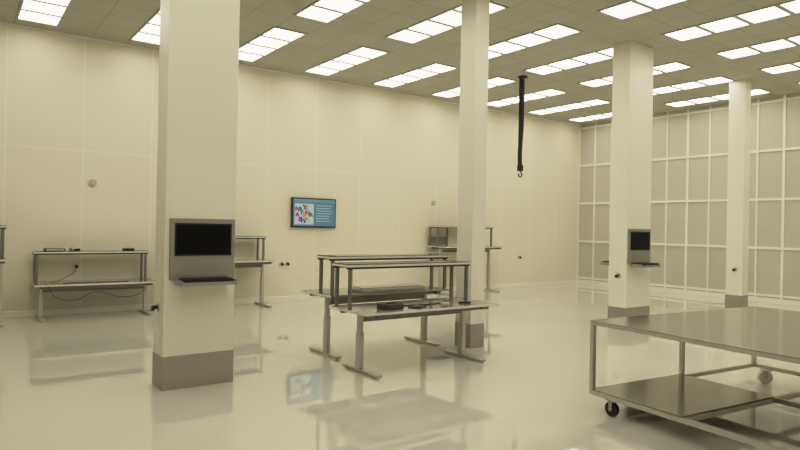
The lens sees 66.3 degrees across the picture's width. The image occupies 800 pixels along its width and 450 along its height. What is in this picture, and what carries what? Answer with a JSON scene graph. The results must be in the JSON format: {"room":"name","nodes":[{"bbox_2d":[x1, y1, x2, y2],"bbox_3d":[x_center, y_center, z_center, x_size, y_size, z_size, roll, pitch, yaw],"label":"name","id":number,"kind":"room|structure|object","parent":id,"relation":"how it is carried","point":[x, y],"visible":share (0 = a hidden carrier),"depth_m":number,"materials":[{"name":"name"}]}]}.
{"room":"clean room","nodes":[
{"label":"clean room","id":0,"kind":"room"},
{"bbox_2d":[0,24,578,311],"bbox_3d":[-2.425,-0.796,12.895,19.550,4.770,0.150,1,0,-36],"label":"wall","id":1,"kind":"structure","parent":0,"point":[74,111],"depth_m":12.64,"materials":[{"name":"beige paint"}]},
{"bbox_2d":[88,179,96,186],"bbox_3d":[-5.340,-0.734,10.653,0.130,0.130,0.040,1,0,-36],"label":"wall sensor","id":2,"kind":"object","parent":1,"relation":"attached to","point":[92,182],"visible":1,"depth_m":10.64,"materials":[{"name":"beige plastic"}]},
{"bbox_2d":[2,280,576,317],"bbox_3d":[-2.440,1.539,12.805,19.200,0.100,0.020,1,0,-36],"label":"baseboard","id":3,"kind":"structure","parent":1,"relation":"attached to","point":[10,314],"depth_m":11.11,"materials":[{"name":"beige paint"}]},
{"bbox_2d":[0,21,580,125],"bbox_3d":[-2.326,-3.165,12.829,19.250,0.030,0.030,1,0,-36],"label":"trim","id":4,"kind":"structure","parent":1,"relation":"attached to","point":[1,22],"depth_m":12.67,"materials":[{"name":"beige paint"}]},
{"bbox_2d":[291,197,335,227],"bbox_3d":[-1.853,-0.259,13.173,1.060,0.630,0.084,1,0,-36],"label":"television","id":5,"kind":"object","parent":1,"relation":"attached to","point":[305,212],"visible":1,"depth_m":13.13,"materials":[{"name":"black plastic"}]},
{"bbox_2d":[0,283,799,449],"bbox_3d":[1.778,1.730,7.059,19.550,0.150,14.580,1,0,-36],"label":"floor","id":6,"kind":"structure","parent":0,"point":[81,381],"depth_m":6.15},
{"bbox_2d":[0,225,7,326],"bbox_3d":[-6.874,0.742,8.792,2.066,1.500,0.766,1,0,-36],"label":"workbench","id":7,"kind":"object","parent":6,"relation":"on","point":[3,259],"visible":1,"depth_m":9.38,"materials":[{"name":"grey metal"}]},
{"bbox_2d":[30,250,154,321],"bbox_3d":[-5.116,0.985,10.312,1.852,1.090,0.766,1,0,-36],"label":"workbench","id":8,"kind":"object","parent":6,"relation":"on","point":[133,283],"visible":0.98,"depth_m":10.21,"materials":[{"name":"grey metal"}]},
{"bbox_2d":[43,248,65,250],"bbox_3d":[-5.702,0.405,10.114,0.300,0.045,0.224,1,0,-36],"label":"supplies","id":9,"kind":"object","parent":8,"relation":"on","point":[44,249],"visible":1,"depth_m":10.03,"materials":[{"name":"grey metal"}]},
{"bbox_2d":[69,248,80,250],"bbox_3d":[-5.442,0.408,10.267,0.124,0.050,0.140,1,0,37],"label":"box","id":10,"kind":"object","parent":8,"relation":"on","point":[70,249],"visible":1,"depth_m":10.22,"materials":[{"name":"beige plastic"}]},
{"bbox_2d":[33,250,146,251],"bbox_3d":[-5.247,0.445,10.456,1.740,0.014,0.350,1,0,-36],"label":"shelf","id":11,"kind":"object","parent":8,"relation":"attached to","point":[65,250],"depth_m":10.46,"materials":[{"name":"grey metal"}]},
{"bbox_2d":[31,278,154,285],"bbox_3d":[-5.117,0.960,10.315,1.840,0.020,0.760,1,0,-36],"label":"countertop","id":12,"kind":"structure","parent":8,"relation":"on","point":[40,283],"depth_m":10.26,"materials":[{"name":"grey laminate"}]},
{"bbox_2d":[63,280,128,283],"bbox_3d":[-5.031,0.945,10.180,1.005,0.010,0.088,1,0,-36],"label":"cable","id":13,"kind":"object","parent":8,"relation":"on","point":[127,280],"visible":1,"depth_m":10.09,"materials":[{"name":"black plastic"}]},
{"bbox_2d":[46,283,147,300],"bbox_3d":[-4.956,1.077,10.090,1.528,0.267,0.276,1,0,-36],"label":"cable","id":14,"kind":"object","parent":8,"relation":"hanging from","point":[147,283],"visible":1,"depth_m":9.96,"materials":[{"name":"black plastic"}]},
{"bbox_2d":[122,248,134,250],"bbox_3d":[-4.776,0.428,10.778,0.180,0.040,0.144,1,0,-36],"label":"box","id":15,"kind":"object","parent":8,"relation":"on","point":[124,249],"visible":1,"depth_m":10.72,"materials":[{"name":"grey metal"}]},
{"bbox_2d":[152,0,239,390],"bbox_3d":[-2.028,-0.807,6.148,0.702,4.770,0.342,1,0,-36],"label":"column","id":16,"kind":"structure","parent":6,"relation":"on","point":[199,47],"depth_m":5.99,"materials":[{"name":"paint"}]},
{"bbox_2d":[151,302,160,311],"bbox_3d":[-2.356,0.791,5.903,0.072,0.090,0.090,1,0,-36],"label":"outlet","id":17,"kind":"object","parent":16,"relation":"attached to","point":[157,306],"visible":1,"depth_m":5.89,"materials":[{"name":"plastic"}]},
{"bbox_2d":[169,218,236,286],"bbox_3d":[-1.869,0.258,5.924,0.636,0.635,0.240,1,0,-36],"label":"terminal","id":18,"kind":"object","parent":16,"relation":"attached to","point":[201,251],"visible":1,"depth_m":5.96,"materials":[{"name":"metal"}]},
{"bbox_2d":[175,272,236,286],"bbox_3d":[-1.870,0.523,5.917,0.530,0.105,0.225,1,0,-36],"label":"keyboard tray","id":19,"kind":"object","parent":18,"relation":"on","point":[183,279],"depth_m":5.89,"materials":[{"name":"metal"}]},
{"bbox_2d":[235,236,277,306],"bbox_3d":[-3.385,0.887,11.573,1.962,1.360,0.766,1,0,-36],"label":"workbench","id":20,"kind":"object","parent":6,"relation":"on","point":[239,263],"visible":0.47,"depth_m":12.01,"materials":[{"name":"grey metal"}]},
{"bbox_2d":[235,259,276,260],"bbox_3d":[-3.382,0.677,11.576,1.950,0.020,0.760,1,0,-36],"label":"countertop","id":21,"kind":"structure","parent":20,"relation":"on","point":[235,259],"depth_m":11.84,"materials":[{"name":"grey laminate"}]},
{"bbox_2d":[301,253,449,358],"bbox_3d":[-0.305,0.999,8.060,1.842,1.235,0.766,1,0,-36],"label":"workbench","id":22,"kind":"object","parent":6,"relation":"on","point":[329,294],"visible":0.84,"depth_m":7.72,"materials":[{"name":"grey metal"}]},
{"bbox_2d":[304,285,448,297],"bbox_3d":[-0.300,0.857,8.058,1.830,0.020,0.760,1,0,-36],"label":"countertop","id":23,"kind":"structure","parent":22,"relation":"on","point":[343,292],"depth_m":7.77,"materials":[{"name":"grey metal"}]},
{"bbox_2d":[317,253,446,256],"bbox_3d":[-0.176,0.391,7.902,1.820,0.014,0.350,1,0,-36],"label":"shelf","id":24,"kind":"object","parent":22,"relation":"attached to","point":[429,254],"depth_m":7.83,"materials":[{"name":"grey metal"}]},
{"bbox_2d":[352,284,424,292],"bbox_3d":[-0.148,0.822,8.020,1.000,0.055,0.300,1,0,-36],"label":"tray","id":25,"kind":"object","parent":22,"relation":"on","point":[393,287],"visible":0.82,"depth_m":7.89,"materials":[{"name":"beige plastic"}]},
{"bbox_2d":[329,260,498,378],"bbox_3d":[0.194,1.034,7.154,1.912,1.180,0.766,1,0,-36],"label":"workbench","id":26,"kind":"object","parent":6,"relation":"on","point":[365,312],"visible":0.97,"depth_m":6.98,"materials":[{"name":"grey metal"}]},
{"bbox_2d":[377,302,403,309],"bbox_3d":[-0.105,0.886,6.738,0.183,0.072,0.260,1,0,42],"label":"instrument","id":27,"kind":"object","parent":26,"relation":"on","point":[389,305],"visible":1,"depth_m":6.67,"materials":[{"name":"brown plastic"}]},
{"bbox_2d":[334,260,468,264],"bbox_3d":[0.064,0.449,7.298,1.780,0.014,0.350,1,0,-36],"label":"shelf","id":28,"kind":"object","parent":26,"relation":"attached to","point":[435,262],"depth_m":7.24,"materials":[{"name":"grey metal"}]},
{"bbox_2d":[332,297,497,313],"bbox_3d":[0.194,0.939,7.157,1.900,0.020,0.760,1,0,-36],"label":"countertop","id":29,"kind":"structure","parent":26,"relation":"on","point":[364,308],"depth_m":7.10,"materials":[{"name":"grey laminate"}]},
{"bbox_2d":[408,305,426,308],"bbox_3d":[0.199,0.921,6.913,0.150,0.015,0.200,1,0,25],"label":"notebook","id":30,"kind":"object","parent":26,"relation":"on","point":[413,306],"visible":1,"depth_m":6.87,"materials":[{"name":"black paper"}]},
{"bbox_2d":[404,301,447,305],"bbox_3d":[0.302,0.925,7.185,0.830,0.011,0.086,1,0,-42],"label":"cable","id":31,"kind":"object","parent":26,"relation":"on","point":[444,301],"visible":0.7,"depth_m":7.13,"materials":[{"name":"black plastic"}]},
{"bbox_2d":[440,302,449,305],"bbox_3d":[0.522,0.917,7.099,0.074,0.037,0.104,1,0,31],"label":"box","id":32,"kind":"object","parent":26,"relation":"on","point":[441,303],"visible":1,"depth_m":7.07,"materials":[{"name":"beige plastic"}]},
{"bbox_2d":[425,226,505,294],"bbox_3d":[1.655,0.855,15.272,2.012,1.640,0.766,1,0,-36],"label":"workbench","id":33,"kind":"object","parent":6,"relation":"on","point":[436,240],"visible":0.7,"depth_m":15.11,"materials":[{"name":"grey metal"}]},
{"bbox_2d":[440,245,505,246],"bbox_3d":[1.659,0.535,15.276,2.000,0.020,0.760,1,0,-36],"label":"countertop","id":34,"kind":"structure","parent":33,"relation":"on","point":[485,245],"depth_m":15.25,"materials":[{"name":"grey metal"}]},
{"bbox_2d":[455,0,489,347],"bbox_3d":[0.985,-0.743,8.346,0.252,4.770,0.312,1,0,-36],"label":"column","id":35,"kind":"structure","parent":6,"relation":"on","point":[473,113],"depth_m":8.24,"materials":[{"name":"paint"}]},
{"bbox_2d":[608,40,653,317],"bbox_3d":[3.966,-0.679,10.520,0.702,4.770,0.342,1,0,-36],"label":"column","id":36,"kind":"structure","parent":6,"relation":"on","point":[633,62],"depth_m":10.34,"materials":[{"name":"paint"}]},
{"bbox_2d":[600,232,609,264],"bbox_3d":[3.777,0.381,10.747,0.636,0.635,0.240,1,0,-36],"label":"terminal","id":37,"kind":"object","parent":36,"relation":"attached to","point":[602,262],"visible":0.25,"depth_m":10.60,"materials":[{"name":"metal"}]},
{"bbox_2d":[627,229,659,267],"bbox_3d":[4.113,0.386,10.287,0.636,0.635,0.240,1,0,-36],"label":"terminal","id":38,"kind":"object","parent":36,"relation":"attached to","point":[639,240],"visible":1,"depth_m":10.31,"materials":[{"name":"metal"}]},
{"bbox_2d":[630,260,659,267],"bbox_3d":[4.112,0.651,10.280,0.530,0.105,0.225,1,0,-36],"label":"keyboard tray","id":39,"kind":"object","parent":38,"relation":"on","point":[634,263],"depth_m":10.21,"materials":[{"name":"metal"}]},
{"bbox_2d":[589,306,799,449],"bbox_3d":[3.399,1.280,5.083,2.550,0.800,2.400,1,0,-30],"label":"steel table","id":40,"kind":"object","parent":6,"relation":"on","point":[771,333],"visible":1,"depth_m":5.25,"materials":[{"name":"metal"}]},
{"bbox_2d":[592,374,773,417],"bbox_3d":[2.472,1.478,5.398,1.270,0.009,0.910,1,0,-30],"label":"shelf","id":41,"kind":"object","parent":40,"relation":"attached to","point":[677,395],"depth_m":5.28,"materials":[{"name":"metal"}]},
{"bbox_2d":[725,79,750,308],"bbox_3d":[7.043,-0.613,12.765,0.262,4.770,0.342,1,0,-36],"label":"column","id":42,"kind":"structure","parent":6,"relation":"on","point":[739,124],"depth_m":12.67,"materials":[{"name":"paint"}]},
{"bbox_2d":[0,0,799,124],"bbox_3d":[1.873,-3.190,7.072,19.550,0.150,14.580,1,0,-36],"label":"ceiling","id":43,"kind":"structure","parent":0,"point":[368,25],"depth_m":10.34,"materials":[{"name":"tile"}]},
{"bbox_2d":[16,0,72,26],"bbox_3d":[-5.149,-3.237,8.920,0.590,0.016,2.260,1,0,-36],"label":"recessed light","id":44,"kind":"object","parent":43,"relation":"in","point":[48,12],"visible":1,"depth_m":9.29,"materials":[{"name":"beige plastic"}]},
{"bbox_2d":[129,8,159,44],"bbox_3d":[-3.796,-3.208,9.906,0.590,0.016,2.260,1,0,-36],"label":"recessed light","id":45,"kind":"object","parent":43,"relation":"in","point":[149,32],"visible":0.39,"depth_m":10.22,"materials":[{"name":"beige plastic"}]},
{"bbox_2d":[239,26,306,61],"bbox_3d":[-2.443,-3.179,10.893,0.590,0.016,2.260,1,0,-36],"label":"recessed light","id":46,"kind":"object","parent":43,"relation":"in","point":[274,38],"visible":0.85,"depth_m":10.70,"materials":[{"name":"beige plastic"}]},
{"bbox_2d":[293,0,372,23],"bbox_3d":[-0.705,-3.152,8.510,0.590,0.016,2.260,1,0,-36],"label":"recessed light","id":47,"kind":"object","parent":43,"relation":"in","point":[324,11],"visible":1,"depth_m":8.98,"materials":[{"name":"beige plastic"}]},
{"bbox_2d":[303,46,389,75],"bbox_3d":[-1.090,-3.151,11.880,0.590,0.016,2.260,1,0,-36],"label":"recessed light","id":48,"kind":"object","parent":43,"relation":"in","point":[362,54],"visible":1,"depth_m":11.76,"materials":[{"name":"beige plastic"}]},
{"bbox_2d":[371,63,458,87],"bbox_3d":[0.263,-3.122,12.867,0.590,0.016,2.260,1,0,-36],"label":"recessed light","id":49,"kind":"object","parent":43,"relation":"in","point":[433,69],"visible":1,"depth_m":12.78,"materials":[{"name":"beige plastic"}]},
{"bbox_2d":[430,86,459,97],"bbox_3d":[1.256,-3.098,14.307,0.628,0.016,1.098,1,0,-36],"label":"recessed light","id":50,"kind":"object","parent":43,"relation":"in","point":[453,92],"depth_m":14.46,"materials":[{"name":"beige plastic"}]},
{"bbox_2d":[385,1,508,43],"bbox_3d":[0.648,-3.123,9.497,0.590,0.016,2.260,1,0,-36],"label":"recessed light","id":51,"kind":"object","parent":43,"relation":"in","point":[450,19],"visible":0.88,"depth_m":9.64,"materials":[{"name":"beige plastic"}]},
{"bbox_2d":[488,76,517,88],"bbox_3d":[2.021,-3.086,13.266,0.627,0.016,0.924,1,0,-36],"label":"recessed light","id":52,"kind":"object","parent":43,"relation":"in","point":[492,83],"depth_m":13.19,"materials":[{"name":"beige plastic"}]},
{"bbox_2d":[488,95,518,106],"bbox_3d":[2.670,-3.068,15.200,0.633,0.016,1.310,1,0,-36],"label":"recessed light","id":53,"kind":"object","parent":43,"relation":"in","point":[511,100],"depth_m":15.31,"materials":[{"name":"beige plastic"}]},
{"bbox_2d":[460,23,582,58],"bbox_3d":[2.001,-3.095,10.484,0.590,0.016,2.260,1,0,-36],"label":"recessed light","id":54,"kind":"object","parent":43,"relation":"in","point":[556,31],"visible":0.73,"depth_m":10.22,"materials":[{"name":"beige plastic"}]},
{"bbox_2d":[517,75,526,176],"bbox_3d":[2.517,-2.035,12.716,0.160,2.101,0.140,1,0,-36],"label":"cable hoist","id":55,"kind":"object","parent":43,"relation":"hanging from","point":[522,78],"visible":1,"depth_m":12.67,"materials":[{"name":"black metal"}]},
{"bbox_2d":[524,88,567,101],"bbox_3d":[3.238,-3.060,14.426,0.642,0.016,1.363,1,0,-36],"label":"recessed light","id":56,"kind":"object","parent":43,"relation":"in","point":[528,97],"depth_m":14.35,"materials":[{"name":"beige plastic"}]},
{"bbox_2d":[523,47,612,74],"bbox_3d":[3.354,-3.066,11.471,0.590,0.016,2.260,1,0,-36],"label":"recessed light","id":57,"kind":"object","parent":43,"relation":"in","point":[607,53],"visible":0.75,"depth_m":11.56,"materials":[{"name":"beige plastic"}]},
{"bbox_2d":[527,99,611,114],"bbox_3d":[4.322,-3.035,15.828,0.590,0.016,2.260,1,0,-36],"label":"recessed light","id":58,"kind":"object","parent":43,"relation":"in","point":[594,102],"visible":0.98,"depth_m":15.72,"materials":[{"name":"beige plastic"}]},
{"bbox_2d":[567,112,611,121],"bbox_3d":[5.676,-3.006,16.815,0.590,0.016,2.260,1,0,-36],"label":"recessed light","id":59,"kind":"object","parent":43,"relation":"in","point":[609,114],"visible":0.57,"depth_m":17.17,"materials":[{"name":"beige plastic"}]},
{"bbox_2d":[577,75,612,87],"bbox_3d":[4.287,-3.043,12.988,0.642,0.016,0.904,1,0,-36],"label":"recessed light","id":60,"kind":"object","parent":43,"relation":"in","point":[607,80],"depth_m":13.09,"materials":[{"name":"beige plastic"}]},
{"bbox_2d":[597,0,688,19],"bbox_3d":[3.739,-3.067,8.100,0.590,0.016,2.260,1,0,-36],"label":"recessed light","id":61,"kind":"object","parent":43,"relation":"in","point":[630,8],"visible":1,"depth_m":8.67,"materials":[{"name":"beige plastic"}]},
{"bbox_2d":[653,61,692,75],"bbox_3d":[5.116,-3.030,11.853,0.642,0.016,0.854,1,0,-36],"label":"recessed light","id":62,"kind":"object","parent":43,"relation":"in","point":[657,70],"depth_m":11.80,"materials":[{"name":"beige plastic"}]},
{"bbox_2d":[653,76,735,94],"bbox_3d":[6.061,-3.008,13.444,0.590,0.016,2.260,1,0,-36],"label":"recessed light","id":63,"kind":"object","parent":43,"relation":"in","point":[719,79],"visible":0.72,"depth_m":13.14,"materials":[{"name":"beige plastic"}]},
{"bbox_2d":[664,93,728,106],"bbox_3d":[7.192,-2.982,14.672,0.658,0.016,1.595,1,0,-36],"label":"recessed light","id":64,"kind":"object","parent":43,"relation":"in","point":[720,97],"depth_m":14.71,"materials":[{"name":"beige plastic"}]},
{"bbox_2d":[661,0,799,41],"bbox_3d":[5.092,-3.039,9.087,0.590,0.016,2.260,1,0,-36],"label":"recessed light","id":65,"kind":"object","parent":43,"relation":"in","point":[792,7],"visible":1,"depth_m":9.15,"materials":[{"name":"beige plastic"}]},
{"bbox_2d":[714,35,799,59],"bbox_3d":[6.445,-3.010,10.074,0.590,0.016,2.260,1,0,-36],"label":"recessed light","id":66,"kind":"object","parent":43,"relation":"in","point":[793,41],"visible":1,"depth_m":10.45,"materials":[{"name":"beige plastic"}]},
{"bbox_2d":[751,88,771,95],"bbox_3d":[7.935,-2.971,13.657,0.658,0.016,0.454,1,0,-36],"label":"recessed light","id":67,"kind":"object","parent":43,"relation":"in","point":[758,91],"depth_m":13.65,"materials":[{"name":"beige plastic"}]},
{"bbox_2d":[758,61,799,74],"bbox_3d":[7.798,-2.981,11.061,0.590,0.016,2.260,1,0,-36],"label":"recessed light","id":68,"kind":"object","parent":43,"relation":"in","point":[794,66],"visible":1,"depth_m":11.72,"materials":[{"name":"beige plastic"}]},
{"bbox_2d":[578,93,799,300],"bbox_3d":[9.661,-0.562,12.781,0.150,4.770,14.280,1,0,-36],"label":"wall","id":69,"kind":"structure","parent":0,"point":[771,114],"depth_m":15.43,"materials":[{"name":"beige paint"}]},
{"bbox_2d":[576,279,799,306],"bbox_3d":[9.531,1.760,12.712,0.060,0.120,14.280,1,0,-36],"label":"baseboard","id":70,"kind":"structure","parent":69,"relation":"attached to","point":[599,283],"depth_m":15.35,"materials":[{"name":"beige paint"}]},
{"bbox_2d":[577,95,799,299],"bbox_3d":[9.590,-0.624,12.728,0.030,4.650,14.280,1,0,-36],"label":"trim","id":71,"kind":"structure","parent":69,"relation":"attached to","point":[785,99],"depth_m":15.31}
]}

